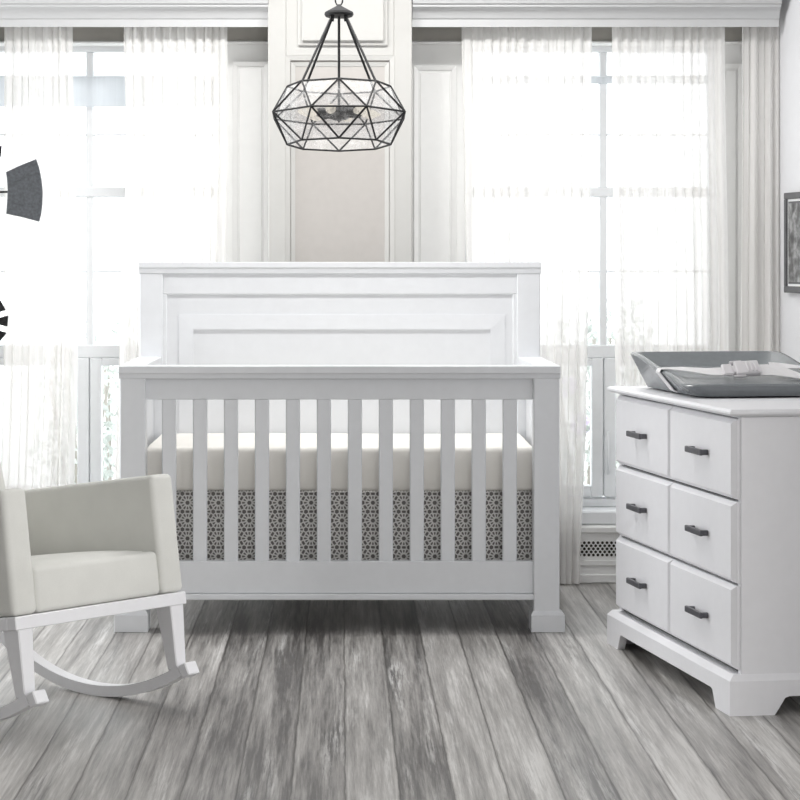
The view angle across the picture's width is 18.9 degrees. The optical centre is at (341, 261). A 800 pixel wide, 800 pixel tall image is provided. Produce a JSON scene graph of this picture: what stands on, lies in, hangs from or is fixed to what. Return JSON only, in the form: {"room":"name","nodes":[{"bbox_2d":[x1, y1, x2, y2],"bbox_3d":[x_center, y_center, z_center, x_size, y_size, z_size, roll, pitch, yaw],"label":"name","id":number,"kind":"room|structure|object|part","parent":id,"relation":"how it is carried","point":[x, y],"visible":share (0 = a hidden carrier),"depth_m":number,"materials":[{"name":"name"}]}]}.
{"room":"children's room","nodes":[
{"label":"children's room","id":0,"kind":"room"},
{"bbox_2d":[0,44,741,350],"bbox_3d":[-0.775,-0.155,9.310,5.250,2.750,0.220,0,0,0],"label":"wall","id":1,"kind":"structure","parent":0,"point":[422,54],"depth_m":9.20,"materials":[{"name":"paint"}]},
{"bbox_2d":[1,27,77,489],"bbox_3d":[-1.151,0.150,9.066,0.306,2.128,0.060,0,0,0],"label":"sheer curtain","id":2,"kind":"object","parent":1,"relation":"hanging from","point":[40,366],"visible":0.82,"depth_m":9.06,"materials":[{"name":"white fabric"}]},
{"bbox_2d":[0,46,125,483],"bbox_3d":[-1.000,0.078,9.250,1.161,1.846,0.220,0,0,0],"label":"window","id":3,"kind":"structure","parent":1,"relation":"in","point":[90,91],"depth_m":9.29,"materials":[{"name":"paint"}]},
{"bbox_3d":[-1.243,0.641,9.321,0.526,0.539,0.058,0,0,0],"label":"sash","id":4,"kind":"part","parent":3,"relation":"part of","materials":[{"name":"paint"}]},
{"bbox_3d":[-1.000,0.052,9.330,1.081,1.794,0.060,0,0,0],"label":"frame","id":5,"kind":"part","parent":3,"relation":"part of","materials":[{"name":"paint"}]},
{"bbox_2d":[0,77,125,106],"bbox_3d":[-1.000,-0.659,9.290,1.011,0.116,0.004,0,0,0],"label":"window","id":6,"kind":"structure","parent":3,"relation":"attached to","point":[88,91],"depth_m":9.29,"materials":[{"name":"glass"}]},
{"bbox_3d":[-0.736,0.641,9.321,0.481,0.539,0.058,0,0,0],"label":"sash","id":7,"kind":"part","parent":3,"relation":"part of","materials":[{"name":"paint"}]},
{"bbox_2d":[0,0,267,26],"bbox_3d":[-0.900,-0.981,9.034,1.250,0.200,0.328,0,0,0],"label":"trim","id":8,"kind":"structure","parent":1,"relation":"attached to","point":[13,13],"depth_m":8.99,"materials":[{"name":"paint"}]},
{"bbox_2d":[114,27,226,478],"bbox_3d":[-0.652,0.150,9.071,0.438,2.128,0.068,0,0,0],"label":"sheer curtain","id":9,"kind":"object","parent":1,"relation":"hanging from","point":[175,208],"visible":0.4,"depth_m":9.06,"materials":[{"name":"white fabric"}]},
{"bbox_2d":[285,55,394,261],"bbox_3d":[-0.007,0.175,8.956,0.406,1.890,0.013,0,0,0],"label":"trim","id":10,"kind":"structure","parent":1,"relation":"attached to","point":[288,58],"depth_m":8.95,"materials":[{"name":"paint"}]},
{"bbox_2d":[290,61,389,261],"bbox_3d":[-0.007,0.226,8.966,0.403,1.988,0.009,0,0,0],"label":"wall panel","id":11,"kind":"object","parent":1,"relation":"attached to","point":[340,196],"depth_m":8.96,"materials":[{"name":"paint"}]},
{"bbox_2d":[268,0,411,261],"bbox_3d":[-0.007,-0.155,9.075,0.537,2.750,0.249,0,0,0],"label":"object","id":12,"kind":"structure","parent":1,"relation":"attached to","point":[282,14],"depth_m":8.95,"materials":[{"name":"paint"}]},
{"bbox_2d":[298,0,387,45],"bbox_3d":[0.004,-1.168,8.942,0.336,0.725,0.036,0,0,0],"label":"trim","id":13,"kind":"structure","parent":1,"relation":"attached to","point":[369,21],"depth_m":8.92,"materials":[{"name":"paint"}]},
{"bbox_2d":[0,27,741,40],"bbox_3d":[-0.775,-0.912,9.194,5.050,0.137,0.011,0,0,0],"label":"trim","id":14,"kind":"structure","parent":1,"relation":"attached to","point":[79,33],"depth_m":9.19,"materials":[{"name":"beige paint"}]},
{"bbox_2d":[0,41,741,43],"bbox_3d":[-0.775,-0.839,9.180,5.050,0.010,0.039,0,0,0],"label":"trim","id":15,"kind":"structure","parent":1,"relation":"attached to","point":[1,42],"depth_m":9.16,"materials":[{"name":"paint"}]},
{"bbox_2d":[233,62,741,350],"bbox_3d":[0.558,0.076,9.193,1.951,1.686,0.015,0,0,0],"label":"trim","id":16,"kind":"structure","parent":1,"relation":"attached to","point":[434,86],"depth_m":9.19,"materials":[{"name":"paint"}]},
{"bbox_2d":[462,27,591,583],"bbox_3d":[0.698,0.150,9.069,0.490,2.128,0.066,0,0,0],"label":"sheer curtain","id":17,"kind":"object","parent":1,"relation":"hanging from","point":[527,90],"visible":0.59,"depth_m":9.06,"materials":[{"name":"white fabric"}]},
{"bbox_2d":[465,46,615,524],"bbox_3d":[0.964,0.078,9.250,1.065,1.846,0.220,0,0,0],"label":"window","id":18,"kind":"structure","parent":1,"relation":"in","point":[597,509],"depth_m":9.30,"materials":[{"name":"paint"}]},
{"bbox_3d":[0.759,0.641,9.321,0.505,0.539,0.058,0,0,0],"label":"sash","id":19,"kind":"part","parent":18,"relation":"part of","materials":[{"name":"paint"}]},
{"bbox_3d":[0.964,0.975,9.235,1.065,0.052,0.190,0,0,0],"label":"sill","id":20,"kind":"part","parent":18,"relation":"part of","materials":[{"name":"paint"}]},
{"bbox_2d":[591,77,611,83],"bbox_3d":[0.964,-0.703,9.290,0.915,0.027,0.004,0,0,0],"label":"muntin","id":21,"kind":"object","parent":18,"relation":"attached to","point":[594,80],"depth_m":9.29,"materials":[{"name":"white"}]},
{"bbox_3d":[1.027,0.738,9.283,0.010,0.167,0.035,0,0,0],"label":"handle","id":22,"kind":"part","parent":18,"relation":"part of","materials":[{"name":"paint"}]},
{"bbox_3d":[1.218,0.641,9.321,0.406,0.539,0.058,0,0,0],"label":"sash","id":23,"kind":"part","parent":18,"relation":"part of","materials":[{"name":"paint"}]},
{"bbox_2d":[412,0,781,26],"bbox_3d":[0.951,-0.981,9.034,1.375,0.200,0.328,0,0,0],"label":"trim","id":24,"kind":"structure","parent":1,"relation":"attached to","point":[425,13],"depth_m":8.98,"materials":[{"name":"paint"}]},
{"bbox_2d":[580,541,615,555],"bbox_3d":[1.089,1.090,9.119,0.587,0.057,0.001,0,0,0],"label":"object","id":25,"kind":"structure","parent":1,"relation":"attached to","point":[584,542],"depth_m":9.12,"materials":[{"name":"black metal"}]},
{"bbox_2d":[580,525,619,582],"bbox_3d":[1.011,1.111,9.153,0.821,0.217,0.091,0,0,0],"label":"trim","id":26,"kind":"structure","parent":1,"relation":"attached to","point":[593,569],"depth_m":9.12,"materials":[{"name":"paint"}]},
{"bbox_2d":[612,27,728,464],"bbox_3d":[1.241,0.150,9.072,0.441,2.128,0.062,0,0,-1],"label":"sheer curtain","id":27,"kind":"object","parent":1,"relation":"hanging from","point":[669,109],"visible":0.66,"depth_m":9.06,"materials":[{"name":"white fabric"}]},
{"bbox_2d":[740,27,779,351],"bbox_3d":[1.581,0.150,9.066,0.156,2.128,0.059,0,0,0],"label":"sheer curtain","id":28,"kind":"object","parent":1,"relation":"hanging from","point":[760,253],"visible":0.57,"depth_m":9.06,"materials":[{"name":"white fabric"}]},
{"bbox_2d":[0,583,799,799],"bbox_3d":[0.600,1.270,4.050,8.000,0.100,10.900,0,0,0],"label":"floor","id":29,"kind":"structure","parent":0,"point":[287,699],"depth_m":6.45,"materials":[{"name":"grey wood"}]},
{"bbox_2d":[0,146,42,340],"bbox_3d":[-1.207,0.379,7.883,0.346,1.682,0.298,0,0,45],"label":"ornament","id":30,"kind":"object","parent":29,"relation":"on","point":[24,182],"visible":0.91,"depth_m":7.86,"materials":[{"name":"metal"}]},
{"bbox_2d":[0,462,198,720],"bbox_3d":[-0.935,0.724,6.610,0.922,0.991,0.631,0,0,40],"label":"rocking chair","id":31,"kind":"object","parent":29,"relation":"on","point":[81,551],"visible":1,"depth_m":6.55,"materials":[{"name":"white fabric"}]},
{"bbox_3d":[-1.167,0.615,6.803,0.320,0.772,0.462,0,0,40],"label":"backrest","id":32,"kind":"part","parent":31,"relation":"part of","materials":[{"name":"white fabric"}]},
{"bbox_3d":[-1.054,0.785,6.355,0.635,0.401,0.085,0,0,40],"label":"arm","id":33,"kind":"part","parent":31,"relation":"part of","materials":[{"name":"white fabric"}]},
{"bbox_3d":[-0.826,1.028,6.156,0.078,0.180,0.052,0,0,40],"label":"leg","id":34,"kind":"part","parent":31,"relation":"part of","materials":[{"name":"white paint"}]},
{"bbox_3d":[-0.855,0.963,6.544,0.591,0.116,0.631,0,0,40],"label":"seat frame","id":35,"kind":"part","parent":31,"relation":"part of","materials":[{"name":"white paint"}]},
{"bbox_3d":[-0.859,0.882,6.547,0.574,0.199,0.462,0,0,40],"label":"seat","id":36,"kind":"part","parent":31,"relation":"part of","materials":[{"name":"white fabric"}]},
{"bbox_3d":[-0.706,0.785,6.774,0.635,0.401,0.085,0,0,40],"label":"arm","id":37,"kind":"part","parent":31,"relation":"part of","materials":[{"name":"white fabric"}]},
{"bbox_3d":[-0.468,1.028,6.587,0.078,0.180,0.052,0,0,40],"label":"leg","id":38,"kind":"part","parent":31,"relation":"part of","materials":[{"name":"white paint"}]},
{"bbox_2d":[114,262,564,631],"bbox_3d":[-0.008,0.610,8.325,1.484,1.220,0.854,0,0,0],"label":"crib","id":39,"kind":"object","parent":29,"relation":"on","point":[385,349],"visible":0.77,"depth_m":7.94,"materials":[{"name":"white paint"}]},
{"bbox_3d":[-0.691,0.769,7.952,0.085,0.780,0.085,0,0,0],"label":"post","id":40,"kind":"part","parent":39,"relation":"part of","materials":[{"name":"white paint"}]},
{"bbox_3d":[-0.691,0.735,8.338,0.020,0.650,0.685,0,0,0],"label":"panel","id":41,"kind":"part","parent":39,"relation":"part of","materials":[{"name":"white paint"}]},
{"bbox_3d":[-0.691,0.600,8.710,0.085,1.120,0.060,0,0,0],"label":"post","id":42,"kind":"part","parent":39,"relation":"part of","materials":[{"name":"white paint"}]},
{"bbox_2d":[147,433,531,490],"bbox_3d":[-0.005,0.691,8.336,1.305,0.151,0.683,0,0,0],"label":"mattress","id":43,"kind":"object","parent":39,"relation":"in","point":[215,441],"visible":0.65,"depth_m":8.00,"materials":[{"name":"white fabric"}]},
{"bbox_3d":[-0.008,0.419,7.954,1.284,0.071,0.036,0,0,0],"label":"rail","id":44,"kind":"part","parent":39,"relation":"part of","materials":[{"name":"white paint"}]},
{"bbox_3d":[-0.008,0.548,8.707,1.284,1.022,0.045,0,0,0],"label":"headboard panel","id":45,"kind":"part","parent":39,"relation":"part of","materials":[{"name":"white paint"}]},
{"bbox_3d":[-0.001,0.545,8.689,1.181,0.709,0.006,0,0,0],"label":"panel moulding","id":46,"kind":"part","parent":39,"relation":"part of","materials":[{"name":"white paint"}]},
{"bbox_2d":[177,491,531,559],"bbox_3d":[-0.005,0.904,8.330,1.295,0.280,0.660,0,0,0],"label":"skirt","id":47,"kind":"object","parent":39,"relation":"hanging from","point":[215,499],"visible":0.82,"depth_m":8.01,"materials":[{"name":"grey fabric"}]},
{"bbox_3d":[-0.008,1.042,7.953,1.284,0.107,0.046,0,0,0],"label":"rail","id":48,"kind":"part","parent":39,"relation":"part of","materials":[{"name":"white paint"}]},
{"bbox_3d":[0.674,0.600,8.710,0.085,1.120,0.060,0,0,0],"label":"post","id":49,"kind":"part","parent":39,"relation":"part of","materials":[{"name":"white paint"}]},
{"bbox_3d":[0.675,0.735,8.338,0.020,0.650,0.685,0,0,0],"label":"panel","id":50,"kind":"part","parent":39,"relation":"part of","materials":[{"name":"white paint"}]},
{"bbox_3d":[0.674,0.769,7.952,0.085,0.780,0.085,0,0,0],"label":"post","id":51,"kind":"part","parent":39,"relation":"part of","materials":[{"name":"white paint"}]},
{"bbox_2d":[607,386,799,715],"bbox_3d":[1.205,0.808,7.101,0.552,0.822,1.255,0,0,-9],"label":"dresser","id":52,"kind":"object","parent":29,"relation":"on","point":[708,488],"visible":0.98,"depth_m":6.65,"materials":[{"name":"white paint"}]},
{"bbox_3d":[0.901,0.983,7.347,0.027,0.017,0.144,0,0,-9],"label":"bar pull","id":53,"kind":"part","parent":52,"relation":"part of","materials":[{"name":"grey metal"}]},
{"bbox_3d":[0.901,0.754,7.347,0.027,0.017,0.144,0,0,-9],"label":"bar pull","id":54,"kind":"part","parent":52,"relation":"part of","materials":[{"name":"grey metal"}]},
{"bbox_3d":[0.901,0.529,7.347,0.027,0.017,0.144,0,0,-9],"label":"bar pull","id":55,"kind":"part","parent":52,"relation":"part of","materials":[{"name":"grey metal"}]},
{"bbox_3d":[0.929,0.757,7.347,0.030,0.219,0.593,0,0,-9],"label":"drawer","id":56,"kind":"part","parent":52,"relation":"part of","materials":[{"name":"white paint"}]},
{"bbox_3d":[0.929,0.532,7.347,0.030,0.216,0.593,0,0,-9],"label":"drawer","id":57,"kind":"part","parent":52,"relation":"part of","materials":[{"name":"white paint"}]},
{"bbox_3d":[0.929,0.986,7.347,0.030,0.225,0.593,0,0,-9],"label":"drawer","id":58,"kind":"part","parent":52,"relation":"part of","materials":[{"name":"white paint"}]},
{"bbox_3d":[0.996,0.983,6.741,0.027,0.017,0.144,0,0,-9],"label":"bar pull","id":59,"kind":"part","parent":52,"relation":"part of","materials":[{"name":"grey metal"}]},
{"bbox_3d":[0.996,0.754,6.741,0.027,0.017,0.144,0,0,-9],"label":"bar pull","id":60,"kind":"part","parent":52,"relation":"part of","materials":[{"name":"grey metal"}]},
{"bbox_3d":[0.996,0.529,6.741,0.027,0.017,0.144,0,0,-9],"label":"bar pull","id":61,"kind":"part","parent":52,"relation":"part of","materials":[{"name":"grey metal"}]},
{"bbox_3d":[1.021,0.986,6.759,0.030,0.225,0.589,0,0,-9],"label":"drawer","id":62,"kind":"part","parent":52,"relation":"part of","materials":[{"name":"white paint"}]},
{"bbox_3d":[1.021,0.757,6.759,0.030,0.219,0.589,0,0,-9],"label":"drawer","id":63,"kind":"part","parent":52,"relation":"part of","materials":[{"name":"white paint"}]},
{"bbox_3d":[1.021,0.532,6.759,0.030,0.216,0.589,0,0,-9],"label":"drawer","id":64,"kind":"part","parent":52,"relation":"part of","materials":[{"name":"white paint"}]},
{"bbox_2d":[630,351,799,396],"bbox_3d":[1.188,0.339,7.318,0.495,0.109,0.641,0,0,-9],"label":"changing pad","id":65,"kind":"object","parent":52,"relation":"on","point":[696,373],"visible":1,"depth_m":7.22,"materials":[{"name":"grey plastic"}]},
{"bbox_2d":[779,0,799,362],"bbox_3d":[2.046,-0.155,7.271,0.150,2.750,4.901,0,0,-10],"label":"wall","id":66,"kind":"structure","parent":0,"point":[789,17],"depth_m":8.96,"materials":[{"name":"paint"}]},
{"bbox_2d":[784,192,799,292],"bbox_3d":[1.705,-0.072,8.707,0.022,0.372,0.520,0,0,-10],"label":"framed picture","id":67,"kind":"object","parent":66,"relation":"attached to","point":[792,199],"visible":1,"depth_m":8.88},
{"bbox_2d":[788,203,799,281],"bbox_3d":[1.699,-0.072,8.706,0.003,0.292,0.440,0,0,-10],"label":"print","id":68,"kind":"object","parent":67,"relation":"attached to","point":[793,208],"depth_m":8.87},
{"bbox_3d":[0.600,-1.580,4.050,8.000,0.100,10.900,0,0,0],"label":"ceiling","id":69,"kind":"structure","parent":0,"visible":0},
{"bbox_2d":[272,0,405,151],"bbox_3d":[-0.010,-0.958,8.050,0.445,1.163,0.443,0,0,0],"label":"chandelier","id":70,"kind":"object","parent":69,"relation":"hanging from","point":[338,112],"visible":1,"depth_m":8.03,"materials":[{"name":"black metal"}]},
{"bbox_2d":[297,107,329,116],"bbox_3d":[-0.096,-0.502,8.031,0.111,0.034,0.050,0,0,0],"label":"bulb","id":71,"kind":"object","parent":70,"relation":"attached to","point":[304,111],"depth_m":8.02,"materials":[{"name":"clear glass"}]},
{"bbox_3d":[-0.079,-0.716,7.997,0.013,0.238,0.164,0,0,39],"label":"rod","id":72,"kind":"part","parent":70,"relation":"part of","materials":[{"name":"black metal"}]},
{"bbox_3d":[-0.081,-0.705,8.136,0.138,0.253,0.013,0,0,38],"label":"rod","id":73,"kind":"part","parent":70,"relation":"part of","materials":[{"name":"black metal"}]},
{"bbox_2d":[309,115,329,120],"bbox_3d":[-0.069,-0.495,8.110,0.090,0.036,0.090,0,0,0],"label":"bulb","id":74,"kind":"object","parent":70,"relation":"attached to","point":[315,118],"depth_m":8.11,"materials":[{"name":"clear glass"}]},
{"bbox_2d":[326,104,340,115],"bbox_3d":[-0.030,-0.506,7.965,0.050,0.037,0.111,0,0,0],"label":"bulb","id":75,"kind":"object","parent":70,"relation":"attached to","point":[330,111],"depth_m":7.98,"materials":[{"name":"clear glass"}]},
{"bbox_3d":[-0.010,-0.659,8.063,0.009,0.355,0.009,0,-4,0],"label":"stem","id":76,"kind":"part","parent":70,"relation":"part of","materials":[{"name":"black metal"}]},
{"bbox_3d":[-0.010,-0.847,8.078,0.099,0.042,0.099,0,-4,0],"label":"hub plate","id":77,"kind":"part","parent":70,"relation":"part of","materials":[{"name":"black metal"}]},
{"bbox_2d":[343,107,369,115],"bbox_3d":[0.049,-0.505,7.992,0.090,0.036,0.090,0,0,0],"label":"bulb","id":78,"kind":"object","parent":70,"relation":"attached to","point":[347,111],"depth_m":8.00,"materials":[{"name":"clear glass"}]},
{"bbox_3d":[0.061,-0.705,8.136,0.138,0.253,0.013,0,0,-38],"label":"rod","id":79,"kind":"part","parent":70,"relation":"part of","materials":[{"name":"black metal"}]},
{"bbox_3d":[0.059,-0.716,7.997,0.013,0.238,0.164,0,0,-39],"label":"rod","id":80,"kind":"part","parent":70,"relation":"part of","materials":[{"name":"black metal"}]},
{"bbox_2d":[349,109,380,118],"bbox_3d":[0.076,-0.497,8.070,0.111,0.034,0.050,0,0,0],"label":"bulb","id":81,"kind":"object","parent":70,"relation":"attached to","point":[373,114],"depth_m":8.07,"materials":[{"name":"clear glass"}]},
{"label":"outside","id":82,"kind":"structure","parent":0,"visible":0},
{"bbox_2d":[0,372,603,496],"bbox_3d":[0.000,1.419,19.750,18.000,0.100,20.500,0,0,0],"label":"ground","id":83,"kind":"structure","parent":82,"point":[113,443],"depth_m":22.13,"materials":[{"name":"white"}]},
{"bbox_2d":[74,329,118,483],"bbox_3d":[-1.196,0.839,11.003,0.499,1.064,0.415,0,0,0],"label":"shrub","id":84,"kind":"object","parent":83,"relation":"on","point":[107,380],"visible":0.12,"depth_m":10.99,"materials":[{"name":"green plant"}]},
{"bbox_3d":[-1.204,0.949,11.000,0.287,0.842,0.247,0,0,0],"label":"stem","id":85,"kind":"part","parent":84,"relation":"part of","materials":[{"name":"white"}]},
{"bbox_2d":[76,303,119,479],"bbox_3d":[-1.125,0.778,11.799,0.456,1.185,0.372,0,0,15],"label":"shrub","id":86,"kind":"object","parent":83,"relation":"on","point":[111,400],"visible":0.1,"depth_m":11.78,"materials":[{"name":"green plant"}]},
{"bbox_3d":[-1.125,0.909,11.800,0.264,0.922,0.228,0,0,0],"label":"stem","id":87,"kind":"part","parent":86,"relation":"part of","materials":[{"name":"white"}]},
{"bbox_2d":[584,315,618,496],"bbox_3d":[1.099,0.794,10.988,0.462,1.152,0.400,0,0,0],"label":"shrub","id":88,"kind":"object","parent":83,"relation":"on","point":[609,330],"visible":0.03,"depth_m":10.98,"materials":[{"name":"green plant"}]},
{"bbox_3d":[1.106,0.909,11.000,0.264,0.922,0.228,0,0,0],"label":"stem","id":89,"kind":"part","parent":88,"relation":"part of","materials":[{"name":"white"}]},
{"bbox_2d":[585,289,617,496],"bbox_3d":[1.341,0.748,11.592,0.451,1.244,0.386,0,0,0],"label":"shrub","id":90,"kind":"object","parent":83,"relation":"on","point":[609,313],"visible":0.06,"depth_m":11.62,"materials":[{"name":"green plant"}]},
{"bbox_3d":[1.345,0.869,11.600,0.264,1.002,0.228,0,0,0],"label":"stem","id":91,"kind":"part","parent":90,"relation":"part of","materials":[{"name":"white"}]}
]}

